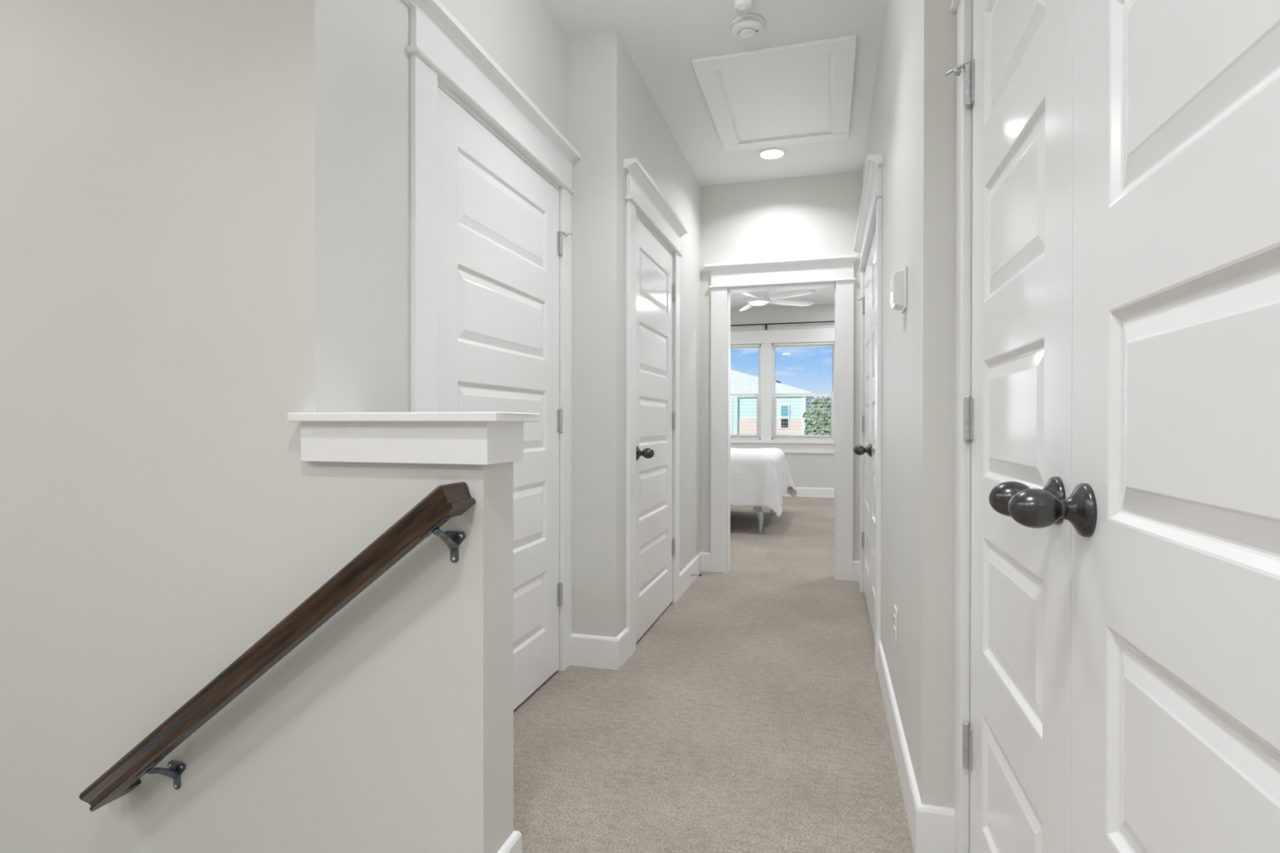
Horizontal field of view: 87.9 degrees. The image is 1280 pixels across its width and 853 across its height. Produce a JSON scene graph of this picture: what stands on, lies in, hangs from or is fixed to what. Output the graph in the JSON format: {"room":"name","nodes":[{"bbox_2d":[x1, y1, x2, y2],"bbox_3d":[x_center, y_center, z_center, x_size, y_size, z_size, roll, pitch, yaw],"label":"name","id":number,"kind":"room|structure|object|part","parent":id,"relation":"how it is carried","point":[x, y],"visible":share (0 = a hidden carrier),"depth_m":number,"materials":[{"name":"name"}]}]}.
{"room":"upstairs hallway","nodes":[
{"label":"upstairs hallway","id":0,"kind":"room"},
{"bbox_2d":[0,0,513,852],"bbox_3d":[-2.057,1.050,1.922,3.643,5.485,0.136,0,0,16],"label":"wall","id":1,"kind":"structure","parent":0,"point":[176,175],"depth_m":1.55,"materials":[{"name":"paint"}]},
{"bbox_2d":[79,481,475,812],"bbox_3d":[-0.819,0.503,1.453,0.977,0.781,0.098,0,0,16],"label":"handrail","id":2,"kind":"object","parent":1,"relation":"attached to","point":[445,502],"visible":1,"depth_m":1.39,"materials":[{"name":"brown wood"}]},
{"bbox_2d":[287,412,539,465],"bbox_3d":[-0.495,0.023,1.470,0.505,0.106,0.206,0,0,16],"label":"cap","id":3,"kind":"object","parent":1,"relation":"on","point":[481,438],"visible":1,"depth_m":1.39,"materials":[{"name":"paint"}]},
{"bbox_2d":[497,830,521,852],"bbox_3d":[-0.493,0.979,1.489,0.427,0.135,0.150,0,0,16],"label":"baseboard","id":4,"kind":"structure","parent":1,"relation":"attached to","point":[513,843],"depth_m":1.47,"materials":[{"name":"paint"}]},
{"bbox_2d":[351,0,568,671],"bbox_3d":[-0.614,-0.326,2.298,0.250,2.735,1.416,0,0,16],"label":"wall","id":5,"kind":"structure","parent":0,"point":[524,37],"depth_m":1.72,"materials":[{"name":"paint"}]},
{"bbox_2d":[402,0,580,671],"bbox_3d":[-0.503,-0.067,2.338,0.178,2.218,1.180,0,0,16],"label":"door frame","id":6,"kind":"structure","parent":5,"relation":"attached to","point":[444,55],"depth_m":1.98,"materials":[{"name":"paint"}]},
{"bbox_3d":[-0.446,-1.157,2.316,0.060,0.039,1.180,0,0,16],"label":"crown","id":7,"kind":"part","parent":6,"relation":"part of","materials":[{"name":"paint"}]},
{"bbox_2d":[437,86,573,710],"bbox_3d":[-0.455,0.019,2.368,0.088,2.017,0.952,0,0,16],"label":"door","id":8,"kind":"structure","parent":5,"relation":"in","point":[500,238],"depth_m":2.41,"materials":[{"name":"paint"}]},
{"bbox_2d":[568,28,625,637],"bbox_3d":[-0.191,-0.329,2.925,0.223,2.735,0.120,0,0,16],"label":"wall","id":9,"kind":"structure","parent":0,"point":[596,60],"depth_m":2.87,"materials":[{"name":"paint"}]},
{"bbox_2d":[570,627,628,670],"bbox_3d":[-0.176,0.971,2.930,0.219,0.135,0.153,0,0,16],"label":"baseboard","id":10,"kind":"structure","parent":9,"relation":"attached to","point":[586,651],"depth_m":2.86,"materials":[{"name":"paint"}]},
{"bbox_2d":[624,45,700,628],"bbox_3d":[0.061,-0.334,3.869,0.250,2.735,1.835,0,0,16],"label":"wall","id":11,"kind":"structure","parent":0,"point":[649,139],"depth_m":4.15,"materials":[{"name":"paint"}]},
{"bbox_2d":[635,216,675,642],"bbox_3d":[0.105,0.014,3.473,0.122,2.017,0.832,0,0,16],"label":"door","id":12,"kind":"structure","parent":11,"relation":"in","point":[655,288],"depth_m":3.44,"materials":[{"name":"paint"}]},
{"bbox_3d":[0.033,0.126,3.121,0.069,0.050,0.050,0,0,16],"label":"knob","id":13,"kind":"part","parent":12,"relation":"part of","materials":[{"name":"black metal"}]},
{"bbox_2d":[623,157,688,657],"bbox_3d":[0.051,-0.073,3.483,0.178,2.218,1.129,0,0,16],"label":"door frame","id":14,"kind":"structure","parent":11,"relation":"attached to","point":[643,197],"depth_m":3.06,"materials":[{"name":"paint"}]},
{"bbox_3d":[0.109,-1.162,3.461,0.060,0.039,1.129,0,0,16],"label":"crown","id":15,"kind":"part","parent":14,"relation":"part of","materials":[{"name":"paint"}]},
{"bbox_2d":[679,551,711,598],"bbox_3d":[0.362,0.964,4.344,0.077,0.135,0.771,0,0,16],"label":"baseboard","id":16,"kind":"structure","parent":11,"relation":"attached to","point":[701,562],"depth_m":4.41,"materials":[{"name":"paint"}]},
{"bbox_2d":[513,496,914,852],"bbox_3d":[-0.374,1.161,3.473,5.800,0.250,13.070,0,0,16],"label":"floor","id":17,"kind":"structure","parent":0,"point":[749,716],"depth_m":2.27,"materials":[{"name":"beige carpet"}]},
{"bbox_2d":[753,506,773,532],"bbox_3d":[0.329,0.658,7.334,2.168,0.715,1.394,0,0,16],"label":"bed","id":18,"kind":"object","parent":17,"relation":"on","point":[758,510],"visible":0.16,"depth_m":6.39,"materials":[{"name":"wood"}]},
{"bbox_3d":[1.148,0.871,6.424,0.097,0.300,0.084,0,0,16],"label":"leg","id":19,"kind":"part","parent":18,"relation":"part of","materials":[{"name":"paint"}]},
{"bbox_2d":[730,448,797,517],"bbox_3d":[0.460,0.546,7.331,2.414,0.610,1.857,0,0,16],"label":"duvet","id":20,"kind":"object","parent":18,"relation":"on","point":[760,477],"visible":0.3,"depth_m":6.27,"materials":[{"name":"white fabric"}]},
{"bbox_2d":[543,0,886,308],"bbox_3d":[-0.320,-1.824,3.457,6.300,0.250,13.500,0,0,16],"label":"ceiling","id":21,"kind":"structure","parent":0,"point":[662,37],"depth_m":2.98,"materials":[{"name":"paint"}]},
{"bbox_2d":[733,0,751,13],"bbox_3d":[0.403,-1.664,2.602,0.072,0.060,0.072,0,0,16],"label":"ceiling sensor","id":22,"kind":"object","parent":21,"relation":"attached to","point":[740,6],"visible":1,"depth_m":2.59,"materials":[{"name":"white plastic"}]},
{"bbox_2d":[729,13,764,41],"bbox_3d":[0.451,-1.669,2.789,0.142,0.052,0.142,0,0,16],"label":"smoke detector","id":23,"kind":"object","parent":21,"relation":"attached to","point":[745,27],"visible":1,"depth_m":2.75,"materials":[{"name":"white plastic"}]},
{"bbox_2d":[757,147,786,159],"bbox_3d":[0.824,-1.699,4.141,0.180,0.006,0.180,0,0,16],"label":"recessed light","id":24,"kind":"object","parent":21,"relation":"in","point":[772,153],"visible":1,"depth_m":4.13,"materials":[{"name":"white plastic"}]},
{"bbox_2d":[730,288,816,311],"bbox_3d":[1.227,-1.512,7.139,1.306,0.412,1.353,0,0,16],"label":"ceiling fan","id":25,"kind":"object","parent":21,"relation":"hanging from","point":[762,298],"visible":0.59,"depth_m":7.04,"materials":[{"name":"white"}]},
{"bbox_3d":[0.884,-1.367,7.221,0.603,0.036,0.151,0,0,16],"label":"blade","id":26,"kind":"part","parent":25,"relation":"part of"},
{"bbox_3d":[1.234,-1.368,7.533,0.141,0.036,0.601,0,0,-5],"label":"blade","id":27,"kind":"part","parent":25,"relation":"part of","materials":[{"name":"white plastic"}]},
{"bbox_3d":[1.074,-1.364,6.789,0.141,0.036,0.601,0,0,31],"label":"blade","id":28,"kind":"part","parent":25,"relation":"part of","materials":[{"name":"white plastic"}]},
{"bbox_3d":[1.542,-1.364,6.837,0.141,0.036,0.601,0,0,-41],"label":"blade","id":29,"kind":"part","parent":25,"relation":"part of","materials":[{"name":"white plastic"}]},
{"bbox_3d":[1.641,-1.366,7.297,0.601,0.036,0.141,0,0,-23],"label":"blade","id":30,"kind":"part","parent":25,"relation":"part of","materials":[{"name":"white plastic"}]},
{"bbox_2d":[691,34,856,151],"bbox_3d":[0.729,-1.690,3.469,0.728,0.017,1.050,0,0,16],"label":"attic hatch","id":31,"kind":"object","parent":21,"relation":"attached to","point":[802,92],"visible":1,"depth_m":3.35,"materials":[{"name":"paint"}]},
{"bbox_3d":[0.729,-1.690,3.469,0.534,0.010,0.860,0,0,16],"label":"hatch panel","id":32,"kind":"part","parent":31,"relation":"part of","materials":[{"name":"paint"}]},
{"bbox_2d":[700,170,862,579],"bbox_3d":[0.319,-0.338,4.812,5.400,2.735,0.120,0,0,16],"label":"wall","id":33,"kind":"structure","parent":0,"point":[818,215],"depth_m":4.58,"materials":[{"name":"paint"}]},
{"bbox_2d":[703,253,857,581],"bbox_3d":[0.962,-0.054,4.600,1.019,2.169,0.178,0,0,16],"label":"door frame","id":34,"kind":"structure","parent":33,"relation":"attached to","point":[839,269],"depth_m":4.54,"materials":[{"name":"paint"}]},
{"bbox_3d":[0.947,-1.118,4.538,1.019,0.039,0.060,0,0,16],"label":"crown","id":35,"kind":"part","parent":34,"relation":"part of","materials":[{"name":"paint"}]},
{"bbox_2d":[730,303,835,488],"bbox_3d":[1.704,-0.364,9.726,5.400,2.735,0.150,0,0,16],"label":"wall","id":36,"kind":"structure","parent":0,"point":[815,470],"depth_m":9.48,"materials":[{"name":"paint"}]},
{"bbox_2d":[730,343,760,439],"bbox_3d":[1.353,-0.507,9.828,0.897,1.394,0.102,0,0,16],"label":"window","id":37,"kind":"structure","parent":36,"relation":"in","point":[757,395],"depth_m":9.71,"materials":[{"name":"white wood"}]},
{"bbox_3d":[1.355,-0.809,9.830,0.849,0.749,0.025,0,0,16],"label":"sash","id":38,"kind":"part","parent":37,"relation":"part of","materials":[{"name":"clear glass"}]},
{"bbox_3d":[1.345,-0.158,9.803,0.849,0.654,0.030,0,0,16],"label":"sash","id":39,"kind":"part","parent":37,"relation":"part of","materials":[{"name":"clear glass"}]},
{"bbox_2d":[730,328,834,453],"bbox_3d":[1.841,-0.506,9.650,2.189,1.770,0.180,0,0,16],"label":"window","id":40,"kind":"structure","parent":36,"relation":"in","point":[774,395],"depth_m":9.58,"materials":[{"name":"white wood"}]},
{"bbox_2d":[730,344,759,439],"bbox_3d":[1.334,-0.506,9.761,0.841,1.383,0.030,0,0,16],"label":"window blind","id":41,"kind":"object","parent":40,"relation":"attached to","point":[733,345],"visible":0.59,"depth_m":9.70,"materials":[{"name":"white plastic"}]},
{"bbox_3d":[1.334,0.176,9.765,0.833,0.017,0.028,0,0,16],"label":"rail","id":42,"kind":"part","parent":41,"relation":"part of","materials":[{"name":"white plastic"}]},
{"bbox_3d":[1.831,0.217,9.618,2.189,0.055,0.105,0,0,16],"label":"sill","id":43,"kind":"part","parent":40,"relation":"part of","materials":[{"name":"paint"}]},
{"bbox_3d":[1.828,-1.296,9.596,2.169,0.190,0.024,0,0,16],"label":"head casing","id":44,"kind":"part","parent":40,"relation":"part of","materials":[{"name":"paint"}]},
{"bbox_2d":[773,342,834,439],"bbox_3d":[2.332,-0.504,9.480,0.841,1.383,0.030,0,0,16],"label":"window blind","id":45,"kind":"object","parent":40,"relation":"attached to","point":[811,343],"visible":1,"depth_m":9.45,"materials":[{"name":"white plastic"}]},
{"bbox_3d":[2.331,0.179,9.484,0.833,0.017,0.028,0,0,16],"label":"rail","id":46,"kind":"part","parent":45,"relation":"part of","materials":[{"name":"white plastic"}]},
{"bbox_3d":[2.598,-0.499,9.406,0.002,1.340,0.003,0,0,16],"label":"cord","id":47,"kind":"part","parent":45,"relation":"part of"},
{"bbox_3d":[2.352,-0.806,9.549,0.849,0.749,0.025,0,0,16],"label":"sash","id":48,"kind":"part","parent":40,"relation":"part of","materials":[{"name":"clear glass"}]},
{"bbox_3d":[2.343,-0.156,9.522,0.849,0.654,0.030,0,0,16],"label":"sash","id":49,"kind":"part","parent":40,"relation":"part of","materials":[{"name":"clear glass"}]},
{"bbox_2d":[730,320,835,329],"bbox_3d":[1.815,-1.446,9.559,2.812,0.101,0.101,0,0,16],"label":"curtain rod","id":50,"kind":"object","parent":36,"relation":"attached to","point":[765,324],"visible":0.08,"depth_m":9.46,"materials":[{"name":"black metal"}]},
{"bbox_3d":[1.809,-1.470,9.535,2.700,0.019,0.019,0,0,16],"label":"rod","id":51,"kind":"part","parent":50,"relation":"part of","materials":[{"name":"black metal"}]},
{"bbox_2d":[782,487,834,497],"bbox_3d":[1.681,0.936,9.654,5.160,0.135,0.014,0,0,16],"label":"baseboard","id":52,"kind":"structure","parent":36,"relation":"attached to","point":[802,491],"depth_m":9.42,"materials":[{"name":"paint"}]},
{"bbox_2d":[862,0,956,808],"bbox_3d":[1.267,-0.328,2.958,0.389,2.735,2.936,0,0,16],"label":"wall","id":53,"kind":"structure","parent":0,"point":[913,117],"depth_m":1.65,"materials":[{"name":"paint"}]},
{"bbox_2d":[853,560,860,586],"bbox_3d":[1.422,0.965,4.332,0.053,0.135,0.220,0,0,16],"label":"baseboard","id":54,"kind":"structure","parent":53,"relation":"attached to","point":[856,564],"depth_m":4.42,"materials":[{"name":"paint"}]},
{"bbox_2d":[853,246,871,617],"bbox_3d":[1.284,0.029,3.832,0.122,1.984,0.648,0,0,16],"label":"door","id":55,"kind":"structure","parent":53,"relation":"in","point":[866,300],"depth_m":3.83,"materials":[{"name":"paint"}]},
{"bbox_2d":[853,226,875,639],"bbox_3d":[1.109,0.033,3.213,0.122,1.984,0.630,0,0,16],"label":"door","id":56,"kind":"structure","parent":53,"relation":"in","point":[859,450],"depth_m":3.36,"materials":[{"name":"paint"}]},
{"bbox_3d":[1.153,0.125,3.468,0.069,0.050,0.050,0,0,16],"label":"knob","id":57,"kind":"part","parent":56,"relation":"part of","materials":[{"name":"black metal"}]},
{"bbox_2d":[853,153,883,671],"bbox_3d":[1.249,-0.052,3.503,0.178,2.178,1.542,0,0,16],"label":"door frame","id":58,"kind":"structure","parent":53,"relation":"attached to","point":[870,214],"depth_m":2.88,"materials":[{"name":"paint"}]},
{"bbox_3d":[1.193,-1.122,3.514,0.060,0.039,1.542,0,0,16],"label":"crown","id":59,"kind":"part","parent":58,"relation":"part of","materials":[{"name":"paint"}]},
{"bbox_2d":[893,604,897,645],"bbox_3d":[0.841,0.654,2.187,0.008,0.116,0.072,0,0,16],"label":"wall outlet","id":60,"kind":"object","parent":53,"relation":"attached to","point":[895,611],"visible":1,"depth_m":2.15,"materials":[{"name":"white plastic"}]},
{"bbox_2d":[890,266,907,314],"bbox_3d":[0.766,-0.403,1.970,0.040,0.122,0.112,0,0,16],"label":"thermostat","id":61,"kind":"object","parent":53,"relation":"attached to","point":[899,282],"visible":1,"depth_m":1.93,"materials":[{"name":"white plastic"}]},
{"bbox_3d":[0.782,-0.403,1.966,0.008,0.122,0.112,0,0,16],"label":"mounting plate","id":62,"kind":"part","parent":61,"relation":"part of","materials":[{"name":"white plastic"}]},
{"bbox_2d":[877,640,954,852],"bbox_3d":[0.877,0.976,2.195,0.085,0.135,1.272,0,0,16],"label":"baseboard","id":63,"kind":"structure","parent":53,"relation":"attached to","point":[931,828],"depth_m":1.68,"materials":[{"name":"paint"}]},
{"bbox_2d":[968,0,973,852],"bbox_3d":[0.182,-0.308,-0.872,0.200,2.735,5.024,0,0,16],"label":"wall","id":64,"kind":"structure","parent":0,"point":[972,0],"depth_m":1.49,"materials":[{"name":"paint"}]},
{"bbox_2d":[949,0,972,852],"bbox_3d":[0.592,-0.047,0.845,0.178,2.196,1.500,0,0,16],"label":"door frame","id":65,"kind":"structure","parent":64,"relation":"attached to","point":[963,8],"depth_m":1.50,"materials":[{"name":"paint"}]},
{"bbox_2d":[945,0,1074,852],"bbox_3d":[0.635,0.032,1.201,0.122,2.006,0.656,0,0,16],"label":"door","id":66,"kind":"structure","parent":64,"relation":"in","point":[1019,79],"depth_m":1.11,"materials":[{"name":"paint"}]},
{"bbox_3d":[0.534,0.103,0.943,0.069,0.050,0.050,0,0,16],"label":"knob","id":67,"kind":"part","parent":66,"relation":"part of","materials":[{"name":"black metal"}]},
{"bbox_2d":[1008,0,1279,852],"bbox_3d":[0.456,0.035,0.566,0.122,2.006,0.657,0,0,16],"label":"door","id":68,"kind":"structure","parent":64,"relation":"in","point":[1172,508],"depth_m":0.63,"materials":[{"name":"paint"}]},
{"bbox_3d":[0.505,0.104,0.840,0.069,0.050,0.050,0,0,16],"label":"knob","id":69,"kind":"part","parent":68,"relation":"part of","materials":[{"name":"black metal"}]},
{"label":"outside","id":70,"kind":"structure","parent":0,"visible":0},
{"bbox_3d":[36.650,3.629,130.028,180.000,0.300,249.850,0,0,16],"label":"ground","id":71,"kind":"structure","parent":70,"visible":0},
{"bbox_2d":[730,369,813,435],"bbox_3d":[7.864,-0.487,54.977,12.500,8.700,11.100,0,0,16],"label":"neighbor house","id":72,"kind":"structure","parent":71,"relation":"on","point":[740,383],"depth_m":49.52,"materials":[{"name":"green"}]},
{"bbox_3d":[10.631,-1.141,48.791,0.500,0.760,0.040,0,0,16],"label":"pane","id":73,"kind":"part","parent":72,"relation":"part of","materials":[{"name":"teal glass"}]},
{"bbox_3d":[10.630,-0.261,48.796,0.500,0.680,0.040,0,0,16],"label":"pane","id":74,"kind":"part","parent":72,"relation":"part of","materials":[{"name":"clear glass"}]},
{"bbox_2d":[802,398,831,435],"bbox_3d":[10.719,1.135,36.908,3.334,5.660,2.502,0,0,16],"label":"leafy tree","id":75,"kind":"object","parent":71,"relation":"on","point":[810,427],"visible":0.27,"depth_m":36.47,"materials":[{"name":"green plant"}]}
]}

